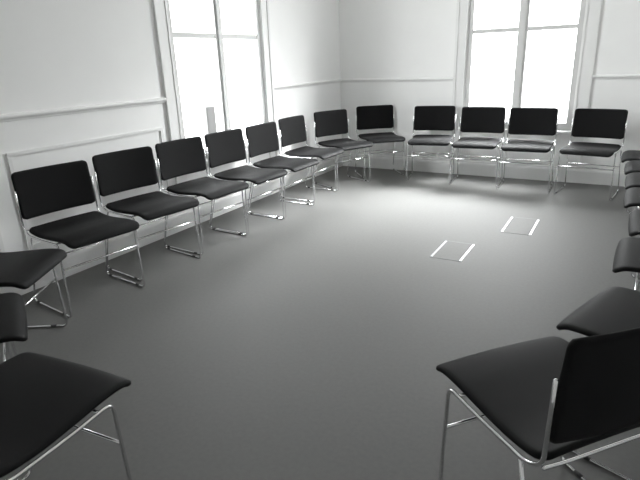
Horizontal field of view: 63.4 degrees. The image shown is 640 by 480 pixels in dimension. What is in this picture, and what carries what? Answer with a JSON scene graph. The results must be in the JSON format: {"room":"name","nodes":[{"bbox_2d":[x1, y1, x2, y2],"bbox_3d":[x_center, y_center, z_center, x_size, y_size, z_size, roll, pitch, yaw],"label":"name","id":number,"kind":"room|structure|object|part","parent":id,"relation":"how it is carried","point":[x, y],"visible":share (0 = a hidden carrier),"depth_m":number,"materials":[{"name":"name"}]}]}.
{"room":"meeting room","nodes":[
{"label":"meeting room","id":0,"kind":"room"},
{"bbox_2d":[0,0,341,251],"bbox_3d":[-1.568,-1.506,3.522,0.300,3.250,6.750,9,22,29],"label":"wall","id":1,"kind":"structure","parent":0,"point":[54,54],"depth_m":3.49,"materials":[{"name":"paint"}]},
{"bbox_2d":[0,233,4,251],"bbox_3d":[-2.338,0.097,2.245,0.010,0.595,1.840,9,22,29],"label":"trim","id":2,"kind":"structure","parent":1,"relation":"attached to","point":[2,249],"depth_m":3.06,"materials":[{"name":"paint"}]},
{"bbox_2d":[0,97,167,121],"bbox_3d":[-2.130,-0.503,2.443,0.022,0.044,3.830,9,22,29],"label":"trim","id":3,"kind":"structure","parent":1,"relation":"attached to","point":[117,105],"depth_m":3.35,"materials":[{"name":"paint"}]},
{"bbox_2d":[6,127,170,248],"bbox_3d":[-1.512,-0.406,3.607,0.010,0.595,1.220,9,22,29],"label":"trim","id":4,"kind":"structure","parent":1,"relation":"attached to","point":[8,155],"depth_m":3.31,"materials":[{"name":"paint"}]},
{"bbox_2d":[0,154,342,294],"bbox_3d":[-1.375,-0.026,3.952,0.020,0.160,6.750,9,22,29],"label":"baseboard","id":5,"kind":"structure","parent":1,"relation":"attached to","point":[126,240],"depth_m":4.13,"materials":[{"name":"paint"}]},
{"bbox_2d":[152,0,277,211],"bbox_3d":[-0.954,-1.793,4.479,0.375,2.802,1.454,9,22,29],"label":"window","id":6,"kind":"structure","parent":1,"relation":"in","point":[252,35],"depth_m":4.82,"materials":[{"name":"paint"}]},
{"bbox_2d":[199,106,216,156],"bbox_3d":[-0.956,-0.931,4.473,0.090,0.435,0.110,9,22,29],"label":"box","id":7,"kind":"object","parent":6,"relation":"on","point":[206,113],"visible":0.56,"depth_m":4.41,"materials":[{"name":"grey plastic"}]},
{"bbox_2d":[273,79,340,89],"bbox_3d":[-0.107,-1.736,5.777,0.022,0.044,1.490,9,22,29],"label":"trim","id":8,"kind":"structure","parent":1,"relation":"attached to","point":[288,86],"depth_m":5.69,"materials":[{"name":"paint"}]},
{"bbox_2d":[0,166,639,479],"bbox_3d":[0.425,0.421,3.025,4.750,0.200,7.350,9,22,29],"label":"floor","id":9,"kind":"structure","parent":0,"point":[309,344],"depth_m":2.70,"materials":[{"name":"grey carpet"}]},
{"bbox_2d":[0,292,27,361],"bbox_3d":[-1.339,0.372,1.866,0.516,0.776,0.492,-13,22,-28],"label":"chair","id":10,"kind":"object","parent":9,"relation":"on","point":[13,315],"visible":0.79,"depth_m":1.91,"materials":[{"name":"black fabric"}]},
{"bbox_3d":[-1.494,0.364,2.053,0.416,0.679,0.021,-13,22,-28],"label":"frame","id":11,"kind":"part","parent":10,"relation":"part of","materials":[{"name":"silver metal"}]},
{"bbox_2d":[0,248,67,355],"bbox_3d":[-1.520,0.182,2.431,0.516,0.776,0.492,-2,19,-1],"label":"chair","id":12,"kind":"object","parent":9,"relation":"on","point":[19,269],"visible":0.94,"depth_m":2.43,"materials":[{"name":"black fabric"}]},
{"bbox_3d":[-1.558,0.306,2.226,0.416,0.679,0.021,-2,19,-1],"label":"frame","id":13,"kind":"part","parent":12,"relation":"part of","materials":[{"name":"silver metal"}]},
{"bbox_3d":[-1.491,0.133,2.415,0.454,0.056,0.442,-2,19,-1],"label":"seat","id":14,"kind":"part","parent":12,"relation":"part of","materials":[{"name":"black fabric"}]},
{"bbox_3d":[-1.569,0.153,2.668,0.416,0.679,0.021,-2,19,-1],"label":"frame","id":15,"kind":"part","parent":12,"relation":"part of","materials":[{"name":"silver metal"}]},
{"bbox_2d":[0,352,131,479],"bbox_3d":[-0.848,0.510,1.415,0.492,0.776,0.516,7,21,24],"label":"chair","id":16,"kind":"object","parent":9,"relation":"on","point":[43,397],"visible":1,"depth_m":1.42,"materials":[{"name":"black fabric"}]},
{"bbox_3d":[-1.077,0.545,1.488,0.021,0.679,0.416,7,21,24],"label":"frame","id":17,"kind":"part","parent":16,"relation":"part of","materials":[{"name":"silver metal"}]},
{"bbox_3d":[-0.652,0.595,1.298,0.021,0.679,0.416,7,21,24],"label":"frame","id":18,"kind":"part","parent":16,"relation":"part of","materials":[{"name":"silver metal"}]},
{"bbox_2d":[11,160,144,317],"bbox_3d":[-1.372,-0.026,3.013,0.516,0.776,0.492,12,23,35],"label":"chair","id":19,"kind":"object","parent":9,"relation":"on","point":[44,190],"visible":1,"depth_m":3.00,"materials":[{"name":"black fabric"}]},
{"bbox_3d":[-1.545,0.079,2.878,0.416,0.679,0.021,12,23,35],"label":"frame","id":20,"kind":"part","parent":19,"relation":"part of","materials":[{"name":"silver metal"}]},
{"bbox_3d":[-1.565,-0.303,3.059,0.060,0.269,0.451,12,23,35],"label":"backrest","id":21,"kind":"part","parent":19,"relation":"part of","materials":[{"name":"black fabric"}]},
{"bbox_3d":[-1.349,-0.068,2.979,0.454,0.056,0.442,12,23,35],"label":"seat","id":22,"kind":"part","parent":19,"relation":"part of","materials":[{"name":"black fabric"}]},
{"bbox_3d":[-1.269,-0.054,3.232,0.416,0.679,0.021,12,23,35],"label":"frame","id":23,"kind":"part","parent":19,"relation":"part of","materials":[{"name":"silver metal"}]},
{"bbox_2d":[92,146,200,280],"bbox_3d":[-1.128,-0.193,3.467,0.516,0.776,0.492,12,24,36],"label":"chair","id":24,"kind":"object","parent":9,"relation":"on","point":[128,169],"visible":0.99,"depth_m":3.46,"materials":[{"name":"black fabric"}]},
{"bbox_3d":[-1.304,-0.089,3.336,0.416,0.679,0.021,12,24,36],"label":"frame","id":25,"kind":"part","parent":24,"relation":"part of","materials":[{"name":"silver metal"}]},
{"bbox_3d":[-1.318,-0.471,3.517,0.060,0.269,0.451,12,24,36],"label":"backrest","id":26,"kind":"part","parent":24,"relation":"part of","materials":[{"name":"black fabric"}]},
{"bbox_3d":[-1.105,-0.234,3.433,0.454,0.056,0.442,12,24,36],"label":"seat","id":27,"kind":"part","parent":24,"relation":"part of","materials":[{"name":"black fabric"}]},
{"bbox_3d":[-1.020,-0.220,3.683,0.416,0.679,0.021,12,24,36],"label":"frame","id":28,"kind":"part","parent":24,"relation":"part of","materials":[{"name":"silver metal"}]},
{"bbox_2d":[155,136,248,254],"bbox_3d":[-0.855,-0.349,3.889,0.516,0.776,0.492,11,23,32],"label":"chair","id":29,"kind":"object","parent":9,"relation":"on","point":[175,158],"visible":0.98,"depth_m":3.87,"materials":[{"name":"black fabric"}]},
{"bbox_3d":[-1.020,-0.242,3.746,0.416,0.679,0.021,11,23,32],"label":"frame","id":30,"kind":"part","parent":29,"relation":"part of","materials":[{"name":"silver metal"}]},
{"bbox_3d":[-1.054,-0.624,3.927,0.060,0.269,0.451,11,23,32],"label":"backrest","id":31,"kind":"part","parent":29,"relation":"part of","materials":[{"name":"black fabric"}]},
{"bbox_3d":[-0.831,-0.392,3.856,0.454,0.056,0.442,11,23,32],"label":"seat","id":32,"kind":"part","parent":29,"relation":"part of","materials":[{"name":"black fabric"}]},
{"bbox_3d":[-0.761,-0.378,4.111,0.416,0.679,0.021,11,23,32],"label":"frame","id":33,"kind":"part","parent":29,"relation":"part of","materials":[{"name":"silver metal"}]},
{"bbox_2d":[204,128,287,234],"bbox_3d":[-0.589,-0.498,4.287,0.516,0.776,0.492,10,22,31],"label":"chair","id":34,"kind":"object","parent":9,"relation":"on","point":[227,146],"visible":0.96,"depth_m":4.27,"materials":[{"name":"black fabric"}]},
{"bbox_3d":[-0.790,-0.770,4.321,0.060,0.269,0.451,10,22,31],"label":"backrest","id":35,"kind":"part","parent":34,"relation":"part of","materials":[{"name":"black fabric"}]},
{"bbox_3d":[-0.750,-0.389,4.141,0.416,0.679,0.021,10,22,31],"label":"frame","id":36,"kind":"part","parent":34,"relation":"part of","materials":[{"name":"silver metal"}]},
{"bbox_3d":[-0.564,-0.540,4.255,0.454,0.056,0.442,10,22,31],"label":"seat","id":37,"kind":"part","parent":34,"relation":"part of","materials":[{"name":"black fabric"}]},
{"bbox_3d":[-0.501,-0.527,4.512,0.416,0.679,0.021,10,22,31],"label":"frame","id":38,"kind":"part","parent":34,"relation":"part of","materials":[{"name":"silver metal"}]},
{"bbox_2d":[245,122,318,217],"bbox_3d":[-0.325,-0.646,4.686,0.516,0.776,0.492,9,22,30],"label":"chair","id":39,"kind":"object","parent":9,"relation":"on","point":[263,138],"visible":0.97,"depth_m":4.67,"materials":[{"name":"black fabric"}]},
{"bbox_3d":[-0.530,-0.917,4.715,0.060,0.269,0.451,9,22,30],"label":"backrest","id":40,"kind":"part","parent":39,"relation":"part of","materials":[{"name":"black fabric"}]},
{"bbox_3d":[-0.482,-0.536,4.535,0.416,0.679,0.021,9,22,30],"label":"frame","id":41,"kind":"part","parent":39,"relation":"part of","materials":[{"name":"silver metal"}]},
{"bbox_3d":[-0.300,-0.689,4.654,0.454,0.056,0.442,9,22,30],"label":"seat","id":42,"kind":"part","parent":39,"relation":"part of","materials":[{"name":"black fabric"}]},
{"bbox_3d":[-0.242,-0.676,4.912,0.416,0.679,0.021,9,22,30],"label":"frame","id":43,"kind":"part","parent":39,"relation":"part of","materials":[{"name":"silver metal"}]},
{"bbox_2d":[278,115,343,201],"bbox_3d":[-0.077,-0.829,5.185,0.516,0.776,0.492,9,22,30],"label":"chair","id":44,"kind":"object","parent":9,"relation":"on","point":[292,130],"visible":0.94,"depth_m":5.16,"materials":[{"name":"black fabric"}]},
{"bbox_3d":[-0.281,-1.099,5.214,0.060,0.269,0.451,9,22,30],"label":"backrest","id":45,"kind":"part","parent":44,"relation":"part of","materials":[{"name":"black fabric"}]},
{"bbox_3d":[-0.233,-0.719,5.035,0.416,0.679,0.021,9,22,30],"label":"frame","id":46,"kind":"part","parent":44,"relation":"part of","materials":[{"name":"silver metal"}]},
{"bbox_3d":[-0.052,-0.871,5.153,0.454,0.056,0.442,9,22,30],"label":"seat","id":47,"kind":"part","parent":44,"relation":"part of","materials":[{"name":"black fabric"}]},
{"bbox_3d":[0.006,-0.859,5.412,0.416,0.679,0.021,9,22,30],"label":"frame","id":48,"kind":"part","parent":44,"relation":"part of","materials":[{"name":"silver metal"}]},
{"bbox_2d":[314,109,372,188],"bbox_3d":[0.259,-0.995,5.628,0.492,0.776,0.516,-15,23,-33],"label":"chair","id":49,"kind":"object","parent":9,"relation":"on","point":[331,122],"visible":0.91,"depth_m":5.68,"materials":[{"name":"black fabric"}]},
{"bbox_3d":[0.044,-0.909,5.553,0.021,0.679,0.416,-15,23,-33],"label":"frame","id":50,"kind":"part","parent":49,"relation":"part of","materials":[{"name":"silver metal"}]},
{"bbox_3d":[0.118,-1.291,5.722,0.451,0.269,0.060,-15,23,-33],"label":"backrest","id":51,"kind":"part","parent":49,"relation":"part of","materials":[{"name":"black fabric"}]},
{"bbox_3d":[0.276,-1.034,5.588,0.442,0.056,0.454,-15,23,-33],"label":"seat","id":52,"kind":"part","parent":49,"relation":"part of","materials":[{"name":"black fabric"}]},
{"bbox_3d":[0.425,-1.011,5.805,0.021,0.679,0.416,-15,23,-33],"label":"frame","id":53,"kind":"part","parent":49,"relation":"part of","materials":[{"name":"silver metal"}]},
{"bbox_2d":[355,105,404,177],"bbox_3d":[0.699,-1.137,5.990,0.492,0.776,0.516,-6,19,-10],"label":"chair","id":54,"kind":"object","parent":9,"relation":"on","point":[375,116],"visible":0.98,"depth_m":6.10,"materials":[{"name":"black fabric"}]},
{"bbox_3d":[0.463,-1.083,6.008,0.021,0.679,0.416,-6,19,-10],"label":"frame","id":55,"kind":"part","parent":54,"relation":"part of","materials":[{"name":"silver metal"}]},
{"bbox_3d":[0.647,-1.448,6.119,0.451,0.269,0.060,-6,19,-10],"label":"backrest","id":56,"kind":"part","parent":54,"relation":"part of","materials":[{"name":"black fabric"}]},
{"bbox_3d":[0.703,-1.174,5.944,0.442,0.056,0.454,-6,19,-10],"label":"seat","id":57,"kind":"part","parent":54,"relation":"part of","materials":[{"name":"black fabric"}]},
{"bbox_3d":[0.922,-1.127,6.087,0.021,0.679,0.416,-6,19,-10],"label":"frame","id":58,"kind":"part","parent":54,"relation":"part of","materials":[{"name":"silver metal"}]},
{"bbox_2d":[406,106,455,181],"bbox_3d":[1.221,-1.054,5.695,0.492,0.776,0.516,4,20,18],"label":"chair","id":59,"kind":"object","parent":9,"relation":"on","point":[443,118],"visible":0.96,"depth_m":5.79,"materials":[{"name":"black fabric"}]},
{"bbox_3d":[1.015,-1.039,5.824,0.021,0.679,0.416,4,20,18],"label":"frame","id":60,"kind":"part","parent":59,"relation":"part of","materials":[{"name":"silver metal"}]},
{"bbox_3d":[1.209,-1.091,5.651,0.442,0.056,0.454,4,20,18],"label":"seat","id":61,"kind":"part","parent":59,"relation":"part of","materials":[{"name":"black fabric"}]},
{"bbox_3d":[1.284,-1.366,5.815,0.451,0.269,0.060,4,20,18],"label":"backrest","id":62,"kind":"part","parent":59,"relation":"part of","materials":[{"name":"black fabric"}]},
{"bbox_3d":[1.458,-1.005,5.678,0.021,0.679,0.416,4,20,18],"label":"frame","id":63,"kind":"part","parent":59,"relation":"part of","materials":[{"name":"silver metal"}]},
{"bbox_2d":[429,240,474,261],"bbox_3d":[0.938,0.073,3.659,0.220,0.004,0.370,9,22,29],"label":"box","id":64,"kind":"object","parent":9,"relation":"on","point":[449,250],"visible":1,"depth_m":3.64,"materials":[{"name":"grey metal"}]},
{"bbox_2d":[449,107,505,186],"bbox_3d":[1.643,-0.971,5.411,0.492,0.776,0.516,7,21,25],"label":"chair","id":65,"kind":"object","parent":9,"relation":"on","point":[472,119],"visible":1,"depth_m":5.48,"materials":[{"name":"black fabric"}]},
{"bbox_3d":[1.454,-0.966,5.565,0.021,0.679,0.416,7,21,25],"label":"frame","id":66,"kind":"part","parent":65,"relation":"part of","materials":[{"name":"silver metal"}]},
{"bbox_3d":[1.627,-1.008,5.368,0.442,0.056,0.454,7,21,25],"label":"seat","id":67,"kind":"part","parent":65,"relation":"part of","materials":[{"name":"black fabric"}]},
{"bbox_3d":[1.735,-1.280,5.520,0.451,0.269,0.060,7,21,25],"label":"backrest","id":68,"kind":"part","parent":65,"relation":"part of","materials":[{"name":"black fabric"}]},
{"bbox_3d":[1.874,-0.911,5.364,0.021,0.679,0.416,7,21,25],"label":"frame","id":69,"kind":"part","parent":65,"relation":"part of","materials":[{"name":"silver metal"}]},
{"bbox_2d":[500,217,538,235],"bbox_3d":[1.599,-0.116,4.132,0.224,0.004,0.440,9,22,29],"label":"box","id":70,"kind":"object","parent":9,"relation":"on","point":[515,225],"visible":1,"depth_m":4.12,"materials":[{"name":"grey metal"}]},
{"bbox_2d":[496,108,558,192],"bbox_3d":[2.057,-0.890,5.136,0.492,0.776,0.516,8,22,26],"label":"chair","id":71,"kind":"object","parent":9,"relation":"on","point":[522,121],"visible":1,"depth_m":5.20,"materials":[{"name":"black fabric"}]},
{"bbox_3d":[1.872,-0.887,5.293,0.021,0.679,0.416,8,22,26],"label":"frame","id":72,"kind":"part","parent":71,"relation":"part of","materials":[{"name":"silver metal"}]},
{"bbox_3d":[2.041,-0.928,5.093,0.442,0.056,0.454,8,22,26],"label":"seat","id":73,"kind":"part","parent":71,"relation":"part of","materials":[{"name":"black fabric"}]},
{"bbox_3d":[2.153,-1.199,5.242,0.451,0.269,0.060,8,22,26],"label":"backrest","id":74,"kind":"part","parent":71,"relation":"part of","materials":[{"name":"black fabric"}]},
{"bbox_3d":[2.287,-0.829,5.084,0.021,0.679,0.416,8,22,26],"label":"frame","id":75,"kind":"part","parent":71,"relation":"part of","materials":[{"name":"silver metal"}]},
{"bbox_2d":[436,327,639,479],"bbox_3d":[0.630,0.459,1.405,0.492,0.776,0.516,-9,20,-19],"label":"chair","id":76,"kind":"object","parent":9,"relation":"on","point":[553,397],"visible":1,"depth_m":1.19,"materials":[{"name":"black fabric"}]},
{"bbox_3d":[0.428,0.552,1.307,0.021,0.679,0.416,-9,20,-19],"label":"frame","id":77,"kind":"part","parent":76,"relation":"part of","materials":[{"name":"silver metal"}]},
{"bbox_3d":[0.866,0.484,1.456,0.021,0.679,0.416,-9,20,-19],"label":"frame","id":78,"kind":"part","parent":76,"relation":"part of","materials":[{"name":"silver metal"}]},
{"bbox_3d":[0.700,0.467,1.202,0.465,0.014,0.010,-9,20,-19],"label":"rail","id":79,"kind":"part","parent":76,"relation":"part of","materials":[{"name":"silver metal"}]},
{"bbox_3d":[0.700,0.287,1.120,0.451,0.269,0.060,-9,20,-19],"label":"backrest","id":80,"kind":"part","parent":76,"relation":"part of","materials":[{"name":"black fabric"}]},
{"bbox_2d":[554,108,627,200],"bbox_3d":[2.521,-0.803,4.835,0.492,0.776,0.516,12,24,36],"label":"chair","id":81,"kind":"object","parent":9,"relation":"on","point":[592,123],"visible":1,"depth_m":4.88,"materials":[{"name":"black fabric"}]},
{"bbox_3d":[2.365,-0.810,5.020,0.021,0.679,0.416,12,24,36],"label":"frame","id":82,"kind":"part","parent":81,"relation":"part of","materials":[{"name":"silver metal"}]},
{"bbox_3d":[2.501,-0.841,4.795,0.442,0.056,0.454,12,24,36],"label":"seat","id":83,"kind":"part","parent":81,"relation":"part of","materials":[{"name":"black fabric"}]},
{"bbox_3d":[2.651,-1.106,4.921,0.451,0.269,0.060,12,24,36],"label":"backrest","id":84,"kind":"part","parent":81,"relation":"part of","materials":[{"name":"black fabric"}]},
{"bbox_3d":[2.736,-0.729,4.747,0.021,0.679,0.416,12,24,36],"label":"frame","id":85,"kind":"part","parent":81,"relation":"part of","materials":[{"name":"silver metal"}]},
{"bbox_2d":[556,286,639,479],"bbox_3d":[1.118,0.335,1.711,0.492,0.776,0.516,-18,25,-38],"label":"chair","id":86,"kind":"object","parent":9,"relation":"on","point":[616,308],"visible":0.69,"depth_m":1.75,"materials":[{"name":"black fabric"}]},
{"bbox_3d":[1.096,0.281,1.717,0.442,0.056,0.454,-18,25,-38],"label":"seat","id":87,"kind":"part","parent":86,"relation":"part of","materials":[{"name":"black fabric"}]},
{"bbox_3d":[0.974,0.447,1.551,0.021,0.679,0.416,-18,25,-38],"label":"frame","id":88,"kind":"part","parent":86,"relation":"part of","materials":[{"name":"silver metal"}]},
{"bbox_2d":[612,237,639,290],"bbox_3d":[1.554,0.139,2.229,0.516,0.776,0.492,10,22,30],"label":"chair","id":89,"kind":"object","parent":9,"relation":"on","point":[627,253],"visible":0.83,"depth_m":2.26,"materials":[{"name":"black fabric"}]},
{"bbox_3d":[1.526,0.087,2.228,0.454,0.056,0.442,10,22,30],"label":"seat","id":90,"kind":"part","parent":89,"relation":"part of","materials":[{"name":"black fabric"}]},
{"bbox_2d":[621,150,639,212],"bbox_3d":[2.816,-0.644,4.346,0.516,0.776,0.492,9,22,29],"label":"chair","id":91,"kind":"object","parent":9,"relation":"on","point":[628,155],"visible":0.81,"depth_m":4.34,"materials":[{"name":"black fabric"}]},
{"bbox_3d":[2.787,-0.695,4.344,0.454,0.056,0.442,9,22,29],"label":"seat","id":92,"kind":"part","parent":91,"relation":"part of","materials":[{"name":"black fabric"}]},
{"bbox_2d":[623,187,639,278],"bbox_3d":[2.116,-0.190,3.116,0.516,0.776,0.492,9,22,29],"label":"chair","id":93,"kind":"object","parent":9,"relation":"on","point":[631,195],"visible":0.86,"depth_m":3.13,"materials":[{"name":"black fabric"}]},
{"bbox_3d":[2.087,-0.242,3.115,0.454,0.056,0.442,9,22,29],"label":"seat","id":94,"kind":"part","parent":93,"relation":"part of","materials":[{"name":"black fabric"}]},
{"bbox_2d":[624,160,639,211],"bbox_3d":[2.597,-0.490,3.928,0.516,0.776,0.492,9,22,29],"label":"chair","id":95,"kind":"object","parent":9,"relation":"on","point":[631,166],"visible":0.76,"depth_m":3.94,"materials":[{"name":"black fabric"}]},
{"bbox_3d":[2.568,-0.542,3.926,0.454,0.056,0.442,9,22,29],"label":"seat","id":96,"kind":"part","parent":95,"relation":"part of","materials":[{"name":"black fabric"}]},
{"bbox_2d":[625,172,639,209],"bbox_3d":[2.361,-0.340,3.520,0.516,0.776,0.492,9,22,29],"label":"chair","id":97,"kind":"object","parent":9,"relation":"on","point":[632,179],"visible":0.69,"depth_m":3.54,"materials":[{"name":"black fabric"}]},
{"bbox_3d":[2.332,-0.391,3.518,0.454,0.056,0.442,9,22,29],"label":"seat","id":98,"kind":"part","parent":97,"relation":"part of","materials":[{"name":"black fabric"}]},
{"bbox_2d":[628,209,639,280],"bbox_3d":[1.870,-0.021,2.654,0.516,0.776,0.492,9,22,29],"label":"chair","id":99,"kind":"object","parent":9,"relation":"on","point":[634,217],"visible":0.88,"depth_m":2.69,"materials":[{"name":"black fabric"}]},
{"bbox_3d":[1.841,-0.072,2.652,0.454,0.056,0.442,9,22,29],"label":"seat","id":100,"kind":"part","parent":99,"relation":"part of","materials":[{"name":"black fabric"}]},
{"bbox_2d":[339,0,639,169],"bbox_3d":[2.108,-2.271,5.333,4.750,3.250,0.300,9,22,29],"label":"wall","id":101,"kind":"structure","parent":0,"point":[379,38],"depth_m":5.79,"materials":[{"name":"paint"}]},
{"bbox_2d":[341,77,453,82],"bbox_3d":[0.863,-1.864,6.041,1.420,0.044,0.022,9,22,29],"label":"trim","id":102,"kind":"structure","parent":101,"relation":"attached to","point":[428,79],"depth_m":6.00,"materials":[{"name":"paint"}]},
{"bbox_2d":[342,153,627,186],"bbox_3d":[2.083,-0.764,5.709,4.150,0.160,0.020,9,22,29],"label":"baseboard","id":103,"kind":"structure","parent":101,"relation":"attached to","point":[477,168],"depth_m":5.79,"materials":[{"name":"paint"}]},
{"bbox_2d":[449,0,601,166],"bbox_3d":[2.105,-2.197,5.316,1.364,2.802,0.375,9,22,29],"label":"window","id":104,"kind":"structure","parent":101,"relation":"in","point":[466,10],"depth_m":5.31,"materials":[{"name":"paint"}]},
{"bbox_3d":[2.141,-1.208,5.660,1.180,0.037,0.375,9,22,29],"label":"sill","id":105,"kind":"part","parent":104,"relation":"part of","materials":[{"name":"paint"}]},
{"bbox_2d":[592,74,639,79],"bbox_3d":[3.247,-1.496,4.731,1.390,0.044,0.022,9,22,29],"label":"trim","id":106,"kind":"structure","parent":101,"relation":"attached to","point":[612,76],"depth_m":4.95,"materials":[{"name":"paint"}]}
]}

